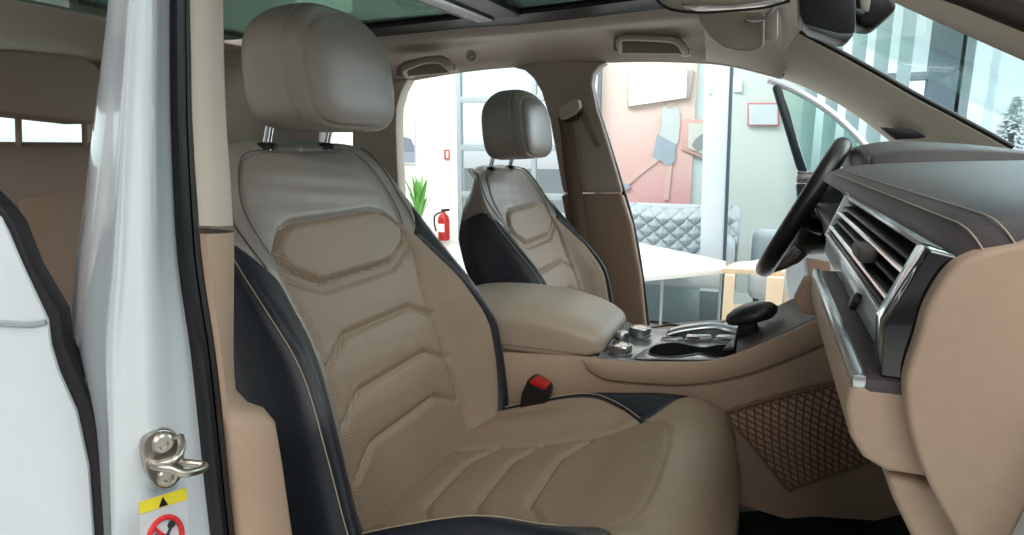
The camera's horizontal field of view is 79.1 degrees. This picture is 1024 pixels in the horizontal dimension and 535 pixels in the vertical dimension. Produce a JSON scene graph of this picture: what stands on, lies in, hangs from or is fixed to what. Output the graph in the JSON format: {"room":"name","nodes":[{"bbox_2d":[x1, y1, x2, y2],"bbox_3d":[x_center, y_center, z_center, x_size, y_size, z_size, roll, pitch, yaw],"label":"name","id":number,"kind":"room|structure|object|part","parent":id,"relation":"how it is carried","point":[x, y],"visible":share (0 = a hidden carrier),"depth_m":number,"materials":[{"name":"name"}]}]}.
{"room":"car interior","nodes":[
{"label":"car interior","id":0,"kind":"room"},
{"bbox_2d":[331,73,464,239],"bbox_3d":[-3.587,-2.673,9.402,6.266,4.200,0.120,4,12,22],"label":"wall","id":1,"kind":"structure","parent":0,"point":[430,102],"depth_m":8.50,"materials":[{"name":"white paint"}]},
{"bbox_2d":[403,121,415,163],"bbox_3d":[-1.517,-1.739,8.633,0.410,0.593,0.040,4,12,22],"label":"wall picture","id":2,"kind":"object","parent":1,"relation":"attached to","point":[409,127],"visible":0.5,"depth_m":8.57,"materials":[{"name":"paper"}]},
{"bbox_2d":[444,150,449,159],"bbox_3d":[-0.886,-1.535,8.422,0.079,0.134,0.024,4,12,22],"label":"wall sign","id":3,"kind":"object","parent":1,"relation":"attached to","point":[446,152],"visible":1,"depth_m":8.41,"materials":[{"name":"red plastic"}]},
{"bbox_2d":[455,73,562,239],"bbox_3d":[0.779,-2.127,7.646,3.270,3.802,0.060,4,12,22],"label":"garage door","id":4,"kind":"structure","parent":1,"relation":"in","point":[460,100],"depth_m":8.23,"materials":[{"name":"metal"}]},
{"bbox_3d":[-0.704,-2.242,8.234,0.070,3.800,0.060,4,12,22],"label":"post","id":5,"kind":"part","parent":4,"relation":"part of","materials":[{"name":"white metal"}]},
{"bbox_3d":[0.779,-2.108,7.649,3.200,0.085,0.050,4,12,22],"label":"rail","id":6,"kind":"part","parent":4,"relation":"part of","materials":[{"name":"white metal"}]},
{"bbox_3d":[0.779,-1.500,7.768,3.200,0.085,0.050,4,12,22],"label":"rail","id":7,"kind":"part","parent":4,"relation":"part of","materials":[{"name":"white metal"}]},
{"bbox_3d":[0.779,-0.891,7.886,3.200,0.085,0.050,4,12,22],"label":"rail","id":8,"kind":"part","parent":4,"relation":"part of","materials":[{"name":"white metal"}]},
{"bbox_3d":[0.285,-2.166,7.842,0.070,3.800,0.060,4,12,22],"label":"post","id":9,"kind":"part","parent":4,"relation":"part of","materials":[{"name":"white metal"}]},
{"bbox_2d":[440,213,783,325],"bbox_3d":[0.421,0.788,2.866,26.000,0.100,18.000,4,12,22],"label":"floor","id":10,"kind":"structure","parent":0,"point":[453,246],"depth_m":6.94,"materials":[{"name":"tile"}]},
{"bbox_2d":[405,175,433,229],"bbox_3d":[-1.208,-0.743,8.082,0.394,0.915,0.376,0,11,0],"label":"potted plant","id":11,"kind":"object","parent":10,"relation":"on","point":[419,200],"visible":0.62,"depth_m":8.00,"materials":[{"name":"green plant"}]},
{"bbox_3d":[-1.209,-0.464,8.128,0.340,0.350,0.340,4,12,22],"label":"pot","id":12,"kind":"part","parent":11,"relation":"part of","materials":[{"name":"white ceramic"}]},
{"bbox_2d":[433,209,449,240],"bbox_3d":[-0.938,-0.584,8.376,0.181,0.430,0.198,-8,13,-34],"label":"fire extinguisher","id":13,"kind":"object","parent":10,"relation":"on","point":[443,219],"visible":0.99,"depth_m":8.32,"materials":[{"name":"red metal"}]},
{"bbox_2d":[0,0,1023,534],"bbox_3d":[0.098,0.113,1.212,4.520,1.591,1.695,4,12,22],"label":"car","id":14,"kind":"object","parent":10,"relation":"on","point":[182,451],"depth_m":0.53,"materials":[{"name":"white paint"}]},
{"bbox_2d":[0,190,103,534],"bbox_3d":[-0.480,0.216,0.456,0.332,0.871,0.026,-3,11,-15],"label":"door","id":15,"kind":"structure","parent":14,"relation":"attached to","point":[50,482],"depth_m":0.46,"materials":[{"name":"white paint"}]},
{"bbox_2d":[0,49,231,317],"bbox_3d":[-0.699,-0.036,1.508,0.763,0.896,1.300,4,12,22],"label":"seat","id":16,"kind":"object","parent":14,"relation":"in","point":[46,181],"visible":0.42,"depth_m":1.33,"materials":[{"name":"brown leather"}]},
{"bbox_3d":[-1.045,-0.293,1.312,0.022,0.072,0.012,2,11,10],"label":"headrest post","id":17,"kind":"part","parent":16,"relation":"part of","materials":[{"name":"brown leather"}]},
{"bbox_3d":[-0.992,-0.321,1.439,0.022,0.078,0.012,4,12,22],"label":"headrest post","id":18,"kind":"part","parent":16,"relation":"part of","materials":[{"name":"silver metal"}]},
{"bbox_3d":[-0.928,-0.057,1.598,0.270,0.521,1.300,4,12,22],"label":"backrest","id":19,"kind":"part","parent":16,"relation":"part of","materials":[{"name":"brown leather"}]},
{"bbox_3d":[-0.317,0.244,0.544,0.314,1.221,0.117,4,12,22],"label":"pillar panel","id":20,"kind":"part","parent":14,"relation":"part of","materials":[{"name":"white paint"}]},
{"bbox_3d":[-0.261,0.142,0.463,0.007,0.049,0.035,4,12,22],"label":"striker plate","id":21,"kind":"part","parent":14,"relation":"part of","materials":[{"name":"metal"}]},
{"bbox_3d":[-0.272,-0.226,0.530,0.052,0.382,0.164,-9,14,-39],"label":"pillar trim","id":22,"kind":"part","parent":14,"relation":"part of","materials":[{"name":"beige plastic"}]},
{"bbox_3d":[-0.280,0.332,0.625,0.154,0.752,0.067,4,12,22],"label":"pillar trim","id":23,"kind":"part","parent":14,"relation":"part of","materials":[{"name":"beige plastic"}]},
{"bbox_3d":[-1.116,-0.634,2.321,1.292,0.548,0.040,4,12,22],"label":"quarter trim","id":24,"kind":"part","parent":14,"relation":"part of","materials":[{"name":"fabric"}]},
{"bbox_3d":[-0.465,-0.602,1.313,1.500,0.004,0.960,4,12,22],"label":"sunroof glass","id":25,"kind":"part","parent":14,"relation":"part of","materials":[{"name":"glass"}]},
{"bbox_3d":[-0.475,-0.193,2.160,0.318,0.872,0.050,4,12,22],"label":"pillar trim","id":26,"kind":"part","parent":14,"relation":"part of","materials":[{"name":"brown plastic"}]},
{"bbox_3d":[-0.266,-0.614,1.897,0.206,0.063,0.062,4,12,22],"label":"grab handle","id":27,"kind":"part","parent":14,"relation":"part of","materials":[{"name":"beige plastic"}]},
{"bbox_2d":[198,3,739,534],"bbox_3d":[-0.048,0.090,0.867,0.714,0.892,0.524,4,12,22],"label":"seat","id":28,"kind":"object","parent":14,"relation":"on","point":[376,361],"visible":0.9,"depth_m":0.86,"materials":[{"name":"beige leather"}]},
{"bbox_3d":[-0.337,-0.179,0.863,0.034,0.093,0.012,4,12,22],"label":"headrest post","id":29,"kind":"part","parent":28,"relation":"part of","materials":[{"name":"silver metal"}]},
{"bbox_3d":[-0.293,0.098,0.960,0.248,0.580,0.403,0,11,0],"label":"backrest","id":30,"kind":"part","parent":28,"relation":"part of","materials":[{"name":"beige leather"}]},
{"bbox_3d":[-0.289,-0.202,0.980,0.034,0.093,0.012,4,12,22],"label":"headrest post","id":31,"kind":"part","parent":28,"relation":"part of","materials":[{"name":"silver metal"}]},
{"bbox_2d":[520,374,552,407],"bbox_3d":[0.034,0.288,1.103,0.071,0.201,0.035,4,12,22],"label":"seat belt buckle","id":32,"kind":"object","parent":28,"relation":"attached to","point":[538,389],"visible":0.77,"depth_m":1.08,"materials":[{"name":"black plastic"}]},
{"bbox_2d":[598,397,739,534],"bbox_3d":[0.213,0.324,0.805,0.152,0.176,0.473,4,12,22],"label":"cushion","id":33,"kind":"object","parent":28,"relation":"on","point":[675,470],"depth_m":0.79,"materials":[{"name":"beige leather"}]},
{"bbox_2d":[466,50,477,62],"bbox_3d":[-0.119,-0.627,1.839,0.038,0.037,0.022,4,12,22],"label":"coat hook","id":34,"kind":"object","parent":14,"relation":"attached to","point":[471,55],"visible":1,"depth_m":1.83,"materials":[{"name":"plastic"}]},
{"bbox_3d":[-0.107,-0.677,1.703,1.345,0.028,0.172,5,12,26],"label":"sunroof frame","id":35,"kind":"part","parent":14,"relation":"part of","materials":[{"name":"black plastic"}]},
{"bbox_3d":[0.171,-0.421,1.855,0.339,0.390,0.050,4,12,22],"label":"pillar trim","id":36,"kind":"part","parent":14,"relation":"part of","materials":[{"name":"brown plastic"}]},
{"bbox_2d":[558,99,587,241],"bbox_3d":[0.197,-0.179,1.837,0.131,0.621,0.030,4,12,22],"label":"belt","id":37,"kind":"object","parent":14,"relation":"attached to","point":[570,112],"visible":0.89,"depth_m":1.82,"materials":[{"name":"beige fabric"}]},
{"bbox_2d":[459,89,737,328],"bbox_3d":[0.253,0.015,1.534,0.736,0.894,0.523,5,12,25],"label":"seat","id":38,"kind":"object","parent":14,"relation":"on","point":[510,230],"visible":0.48,"depth_m":1.50,"materials":[{"name":"beige leather"}]},
{"bbox_3d":[-0.049,-0.256,1.545,0.030,0.093,0.012,4,12,22],"label":"headrest post","id":39,"kind":"part","parent":38,"relation":"part of","materials":[{"name":"silver metal"}]},
{"bbox_3d":[0.062,0.020,1.623,0.267,0.580,0.428,1,11,22],"label":"backrest","id":40,"kind":"part","parent":38,"relation":"part of","materials":[{"name":"beige leather"}]},
{"bbox_3d":[0.286,0.048,1.893,0.280,0.548,0.050,4,12,22],"label":"pillar trim","id":41,"kind":"part","parent":14,"relation":"part of","materials":[{"name":"brown plastic"}]},
{"bbox_3d":[0.367,-0.589,1.640,0.203,0.068,0.063,4,12,22],"label":"grab handle","id":42,"kind":"part","parent":14,"relation":"part of","materials":[{"name":"beige plastic"}]},
{"bbox_2d":[476,282,900,520],"bbox_3d":[0.254,0.227,1.190,0.832,0.558,0.304,4,12,22],"label":"console","id":43,"kind":"object","parent":14,"relation":"on","point":[770,374],"visible":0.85,"depth_m":1.00,"materials":[{"name":"brown leather"}]},
{"bbox_3d":[0.035,0.141,1.251,0.370,0.022,0.215,4,12,22],"label":"armrest","id":44,"kind":"part","parent":43,"relation":"part of","materials":[{"name":"brown leather"}]},
{"bbox_3d":[0.300,0.143,1.138,0.294,0.006,0.197,1,11,4],"label":"deck panel","id":45,"kind":"part","parent":43,"relation":"part of","materials":[{"name":"silver metal"}]},
{"bbox_2d":[660,337,682,340],"bbox_3d":[0.291,0.131,1.133,0.041,0.007,0.005,0,11,0],"label":"switch","id":46,"kind":"object","parent":43,"relation":"attached to","point":[663,338],"depth_m":1.13,"materials":[{"name":"silver metal"}]},
{"bbox_2d":[684,334,711,339],"bbox_3d":[0.343,0.129,1.144,0.053,0.007,0.015,0,11,0],"label":"switch","id":47,"kind":"object","parent":43,"relation":"attached to","point":[689,336],"depth_m":1.14,"materials":[{"name":"silver metal"}]},
{"bbox_3d":[0.265,0.252,1.068,0.717,0.556,0.060,4,12,22],"label":"panel","id":48,"kind":"part","parent":43,"relation":"part of","materials":[{"name":"brown leather"}]},
{"bbox_3d":[0.338,0.097,0.978,0.450,0.222,0.016,4,12,22],"label":"rail","id":49,"kind":"part","parent":43,"relation":"part of","materials":[{"name":"beige plastic"}]},
{"bbox_2d":[714,335,735,340],"bbox_3d":[0.393,0.129,1.141,0.046,0.007,0.015,0,11,0],"label":"switch","id":50,"kind":"object","parent":43,"relation":"attached to","point":[719,337],"depth_m":1.14,"materials":[{"name":"silver metal"}]},
{"bbox_3d":[0.416,0.079,1.077,0.084,0.045,0.071,4,12,22],"label":"selector knob","id":51,"kind":"part","parent":43,"relation":"part of","materials":[{"name":"plastic"}]},
{"bbox_2d":[655,0,789,13],"bbox_3d":[0.373,-0.479,1.098,0.241,0.083,0.166,4,12,22],"label":"sun visor","id":52,"kind":"object","parent":14,"relation":"attached to","point":[681,6],"visible":1,"depth_m":1.03,"materials":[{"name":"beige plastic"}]},
{"bbox_2d":[681,0,786,10],"bbox_3d":[0.364,-0.435,1.025,0.166,0.016,0.006,4,12,22],"label":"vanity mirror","id":53,"kind":"object","parent":52,"relation":"attached to","point":[686,5],"depth_m":1.03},
{"bbox_2d":[698,7,777,51],"bbox_3d":[0.494,-0.521,1.365,0.170,0.090,0.054,4,12,22],"label":"sun visor","id":54,"kind":"object","parent":14,"relation":"attached to","point":[736,31],"visible":0.91,"depth_m":1.37,"materials":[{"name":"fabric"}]},
{"bbox_3d":[0.530,-0.541,1.321,0.060,0.034,0.008,4,12,22],"label":"pivot arm","id":55,"kind":"part","parent":54,"relation":"part of","materials":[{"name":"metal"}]},
{"bbox_2d":[797,0,895,46],"bbox_3d":[0.525,-0.396,0.980,0.141,0.091,0.136,4,12,22],"label":"rearview mirror","id":56,"kind":"object","parent":14,"relation":"attached to","point":[832,22],"visible":1,"depth_m":0.94,"materials":[{"name":"black plastic"}]},
{"bbox_3d":[0.550,-0.415,0.971,0.020,0.033,0.020,4,12,22],"label":"stem","id":57,"kind":"part","parent":56,"relation":"part of","materials":[{"name":"beige plastic"}]},
{"bbox_3d":[0.924,-0.427,1.528,0.519,0.288,0.170,4,12,22],"label":"windshield pillar trim","id":58,"kind":"part","parent":14,"relation":"part of","materials":[{"name":"beige plastic"}]},
{"bbox_2d":[880,127,924,139],"bbox_3d":[0.953,-0.324,1.497,0.115,0.031,0.020,4,12,22],"label":"speaker grille","id":59,"kind":"object","parent":14,"relation":"attached to","point":[897,133],"depth_m":1.49,"materials":[{"name":"black plastic"}]},
{"bbox_2d":[794,141,1023,534],"bbox_3d":[0.781,0.073,0.878,0.733,0.503,1.417,4,12,22],"label":"dashboard","id":60,"kind":"object","parent":14,"relation":"attached to","point":[919,315],"visible":0.98,"depth_m":0.35,"materials":[{"name":"brown leather"}]},
{"bbox_2d":[755,137,851,276],"bbox_3d":[0.649,-0.123,1.332,0.295,0.309,0.302,-6,12,-27],"label":"steering wheel","id":61,"kind":"object","parent":60,"relation":"attached to","point":[800,234],"visible":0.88,"depth_m":1.24,"materials":[{"name":"black leather"}]},
{"bbox_2d":[825,195,942,311],"bbox_3d":[0.339,-0.024,0.544,0.080,0.054,0.442,4,12,22],"label":"vent","id":62,"kind":"object","parent":60,"relation":"attached to","point":[876,242],"depth_m":0.48,"materials":[{"name":"silver plastic"}]},
{"bbox_2d":[842,141,1023,167],"bbox_3d":[0.993,-0.167,1.193,0.605,0.152,0.520,4,12,22],"label":"hood","id":63,"kind":"object","parent":60,"relation":"attached to","point":[887,152],"depth_m":1.06,"materials":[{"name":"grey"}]},
{"bbox_3d":[0.261,0.087,0.325,0.101,0.225,0.016,4,12,22],"label":"panel","id":64,"kind":"part","parent":60,"relation":"part of","materials":[{"name":"brown leather"}]},
{"bbox_3d":[0.287,-0.173,0.345,0.475,0.335,0.070,4,12,22],"label":"windshield pillar trim","id":65,"kind":"part","parent":14,"relation":"part of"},
{"bbox_2d":[629,202,740,322],"bbox_3d":[1.181,-0.075,4.885,1.100,0.824,0.970,4,12,22],"label":"sofa","id":66,"kind":"object","parent":10,"relation":"on","point":[677,227],"visible":0.31,"depth_m":4.75,"materials":[{"name":"grey fabric"}]},
{"bbox_3d":[1.115,0.006,4.736,1.000,0.160,0.620,4,12,22],"label":"seat","id":67,"kind":"part","parent":66,"relation":"part of","materials":[{"name":"grey fabric"}]},
{"bbox_3d":[1.570,-0.038,4.650,0.180,0.400,0.750,4,12,22],"label":"arm","id":68,"kind":"part","parent":66,"relation":"part of","materials":[{"name":"grey fabric"}]},
{"bbox_2d":[722,260,787,319],"bbox_3d":[1.506,0.264,3.727,0.462,0.600,0.648,4,12,22],"label":"side table","id":69,"kind":"object","parent":10,"relation":"on","point":[775,282],"visible":0.22,"depth_m":3.46,"materials":[{"name":"brown wood"}]},
{"bbox_3d":[1.222,0.318,3.528,0.055,0.570,0.055,4,12,22],"label":"leg","id":70,"kind":"part","parent":69,"relation":"part of","materials":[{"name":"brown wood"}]},
{"bbox_3d":[1.453,0.329,3.472,0.085,0.570,0.085,4,12,22],"label":"leg","id":71,"kind":"part","parent":69,"relation":"part of","materials":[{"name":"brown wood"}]},
{"bbox_3d":[1.662,0.277,3.739,0.050,0.570,0.050,4,12,22],"label":"leg","id":72,"kind":"part","parent":69,"relation":"part of","materials":[{"name":"brown wood"}]},
{"bbox_2d":[747,229,785,301],"bbox_3d":[1.942,0.084,4.531,0.395,0.645,0.780,4,12,22],"label":"armchair","id":73,"kind":"object","parent":10,"relation":"on","point":[761,238],"visible":0.34,"depth_m":4.68,"materials":[{"name":"grey fabric"}]},
{"bbox_3d":[1.909,0.083,4.446,0.395,0.200,0.600,4,12,22],"label":"seat","id":74,"kind":"part","parent":73,"relation":"part of","materials":[{"name":"grey fabric"}]},
{"bbox_3d":[-0.136,0.432,4.400,2.800,0.012,0.950,4,12,22],"label":"rug","id":75,"kind":"object","parent":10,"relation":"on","visible":0},
{"bbox_2d":[639,242,725,324],"bbox_3d":[0.763,0.197,4.146,0.966,0.548,1.129,-5,12,-23],"label":"coffee table","id":76,"kind":"object","parent":75,"relation":"on","point":[658,263],"visible":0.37,"depth_m":3.82,"materials":[{"name":"wood"}]},
{"bbox_3d":[0.902,0.287,3.761,0.018,0.518,0.017,4,12,22],"label":"leg","id":77,"kind":"part","parent":76,"relation":"part of","materials":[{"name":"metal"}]},
{"bbox_3d":[1.321,0.249,3.954,0.018,0.518,0.017,4,12,22],"label":"leg","id":78,"kind":"part","parent":76,"relation":"part of","materials":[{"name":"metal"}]},
{"bbox_3d":[1.958,-1.313,3.874,2.830,3.600,0.010,4,12,22],"label":"window","id":79,"kind":"structure","parent":10,"relation":"on","visible":0},
{"bbox_2d":[699,64,733,320],"bbox_3d":[1.391,-0.370,4.269,0.258,3.010,0.110,4,12,22],"label":"pillar","id":80,"kind":"structure","parent":79,"relation":"attached to","point":[716,103],"depth_m":4.17,"materials":[{"name":"white paint"}]},
{"bbox_2d":[602,62,803,293],"bbox_3d":[1.624,-1.879,5.319,1.700,4.200,0.130,4,12,22],"label":"wall","id":81,"kind":"structure","parent":0,"point":[762,179],"depth_m":5.36,"materials":[{"name":"paint"}]},
{"bbox_2d":[597,68,602,113],"bbox_3d":[0.799,-1.928,5.567,0.030,4.200,0.100,4,12,22],"label":"trim","id":82,"kind":"structure","parent":81,"relation":"attached to","point":[600,74],"depth_m":5.59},
{"bbox_2d":[623,101,679,199],"bbox_3d":[1.234,-1.046,5.566,0.513,0.868,0.012,4,12,22],"label":"print","id":83,"kind":"object","parent":81,"relation":"attached to","point":[667,127],"visible":0.91,"depth_m":5.51},
{"bbox_3d":[1.165,-0.872,5.632,0.336,0.344,0.004,4,12,22],"label":"leg","id":84,"kind":"part","parent":83,"relation":"part of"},
{"bbox_3d":[1.280,-1.180,5.522,0.087,0.329,0.004,4,12,22],"label":"arm","id":85,"kind":"part","parent":83,"relation":"part of"},
{"bbox_3d":[1.390,-0.780,5.558,0.078,0.350,0.004,4,12,22],"label":"leg","id":86,"kind":"part","parent":83,"relation":"part of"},
{"bbox_2d":[627,65,693,106],"bbox_3d":[1.290,-1.597,5.429,0.576,0.360,0.040,4,12,22],"label":"wall screen","id":87,"kind":"object","parent":81,"relation":"attached to","point":[645,85],"visible":1,"depth_m":5.42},
{"bbox_2d":[681,119,703,157],"bbox_3d":[1.600,-1.113,5.397,0.243,0.358,0.036,4,12,22],"label":"wall frame","id":88,"kind":"object","parent":81,"relation":"attached to","point":[692,129],"visible":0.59,"depth_m":5.39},
{"bbox_2d":[688,123,702,153],"bbox_3d":[1.622,-1.107,5.380,0.187,0.282,0.006,4,12,22],"label":"print","id":89,"kind":"object","parent":81,"relation":"attached to","point":[695,130],"depth_m":5.38},
{"bbox_2d":[690,64,704,203],"bbox_3d":[1.970,-1.858,5.208,0.759,4.200,0.120,4,12,22],"label":"trim","id":90,"kind":"structure","parent":81,"relation":"attached to","point":[696,184],"depth_m":5.46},
{"bbox_2d":[733,79,741,91],"bbox_3d":[1.888,-1.524,5.191,0.078,0.108,0.010,4,12,22],"label":"notice","id":91,"kind":"object","parent":81,"relation":"attached to","point":[737,83],"visible":0.94,"depth_m":5.19,"materials":[{"name":"white paper"}]},
{"bbox_2d":[747,103,778,125],"bbox_3d":[2.086,-1.272,5.151,0.257,0.191,0.025,4,12,22],"label":"frame","id":92,"kind":"object","parent":81,"relation":"attached to","point":[758,114],"visible":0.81,"depth_m":5.14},
{"bbox_2d":[767,77,867,300],"bbox_3d":[1.108,-0.218,2.212,0.431,0.906,0.100,4,12,22],"label":"door","id":93,"kind":"structure","parent":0,"point":[794,274],"depth_m":2.18,"materials":[{"name":"white paint"}]},
{"bbox_3d":[1.133,-0.214,2.191,0.249,0.158,0.060,4,12,22],"label":"door trim","id":94,"kind":"part","parent":93,"relation":"part of","materials":[{"name":"black plastic"}]},
{"bbox_3d":[1.160,0.045,2.253,0.326,0.374,0.080,4,12,22],"label":"door panel","id":95,"kind":"part","parent":93,"relation":"part of","materials":[{"name":"white paint"}]},
{"bbox_3d":[6.159,0.298,3.815,8.128,0.500,0.120,4,12,22],"label":"wall","id":96,"kind":"structure","parent":0,"visible":0},
{"bbox_2d":[794,7,917,201],"bbox_3d":[2.641,-1.609,4.728,0.820,3.395,0.060,4,12,22],"label":"window","id":97,"kind":"structure","parent":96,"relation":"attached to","point":[884,31],"depth_m":4.72,"materials":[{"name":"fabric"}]},
{"bbox_2d":[887,71,928,80],"bbox_3d":[2.825,-1.480,4.842,0.935,0.060,0.080,4,12,22],"label":"trim","id":98,"kind":"structure","parent":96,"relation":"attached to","point":[915,76],"depth_m":4.71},
{"bbox_2d":[924,21,967,112],"bbox_3d":[3.258,-1.644,4.632,0.220,4.000,0.120,4,12,22],"label":"trim","id":99,"kind":"structure","parent":96,"relation":"attached to","point":[945,49],"depth_m":4.61,"materials":[{"name":"glass"}]},
{"bbox_2d":[954,34,976,117],"bbox_3d":[3.364,-1.636,4.590,0.100,4.000,0.120,4,12,22],"label":"trim","id":100,"kind":"structure","parent":96,"relation":"attached to","point":[968,64],"depth_m":4.57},
{"bbox_2d":[982,47,1000,130],"bbox_3d":[4.764,-1.446,3.886,3.340,3.395,0.060,4,12,22],"label":"vertical blind","id":101,"kind":"object","parent":96,"relation":"attached to","point":[996,54],"visible":0.29,"depth_m":4.46,"materials":[{"name":"fabric"}]},
{"label":"outside","id":102,"kind":"structure","parent":0,"visible":0},
{"bbox_2d":[464,168,565,212],"bbox_3d":[8.101,-2.790,21.534,60.000,0.100,26.000,4,12,22],"label":"ground","id":103,"kind":"structure","parent":102,"point":[549,180],"depth_m":23.48,"materials":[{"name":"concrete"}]},
{"bbox_2d":[995,96,1023,148],"bbox_3d":[8.452,-1.833,10.590,1.189,2.098,1.056,4,12,22],"label":"tree","id":104,"kind":"object","parent":103,"relation":"on","point":[1014,111],"visible":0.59,"depth_m":10.40,"materials":[{"name":"plant"}]}
]}

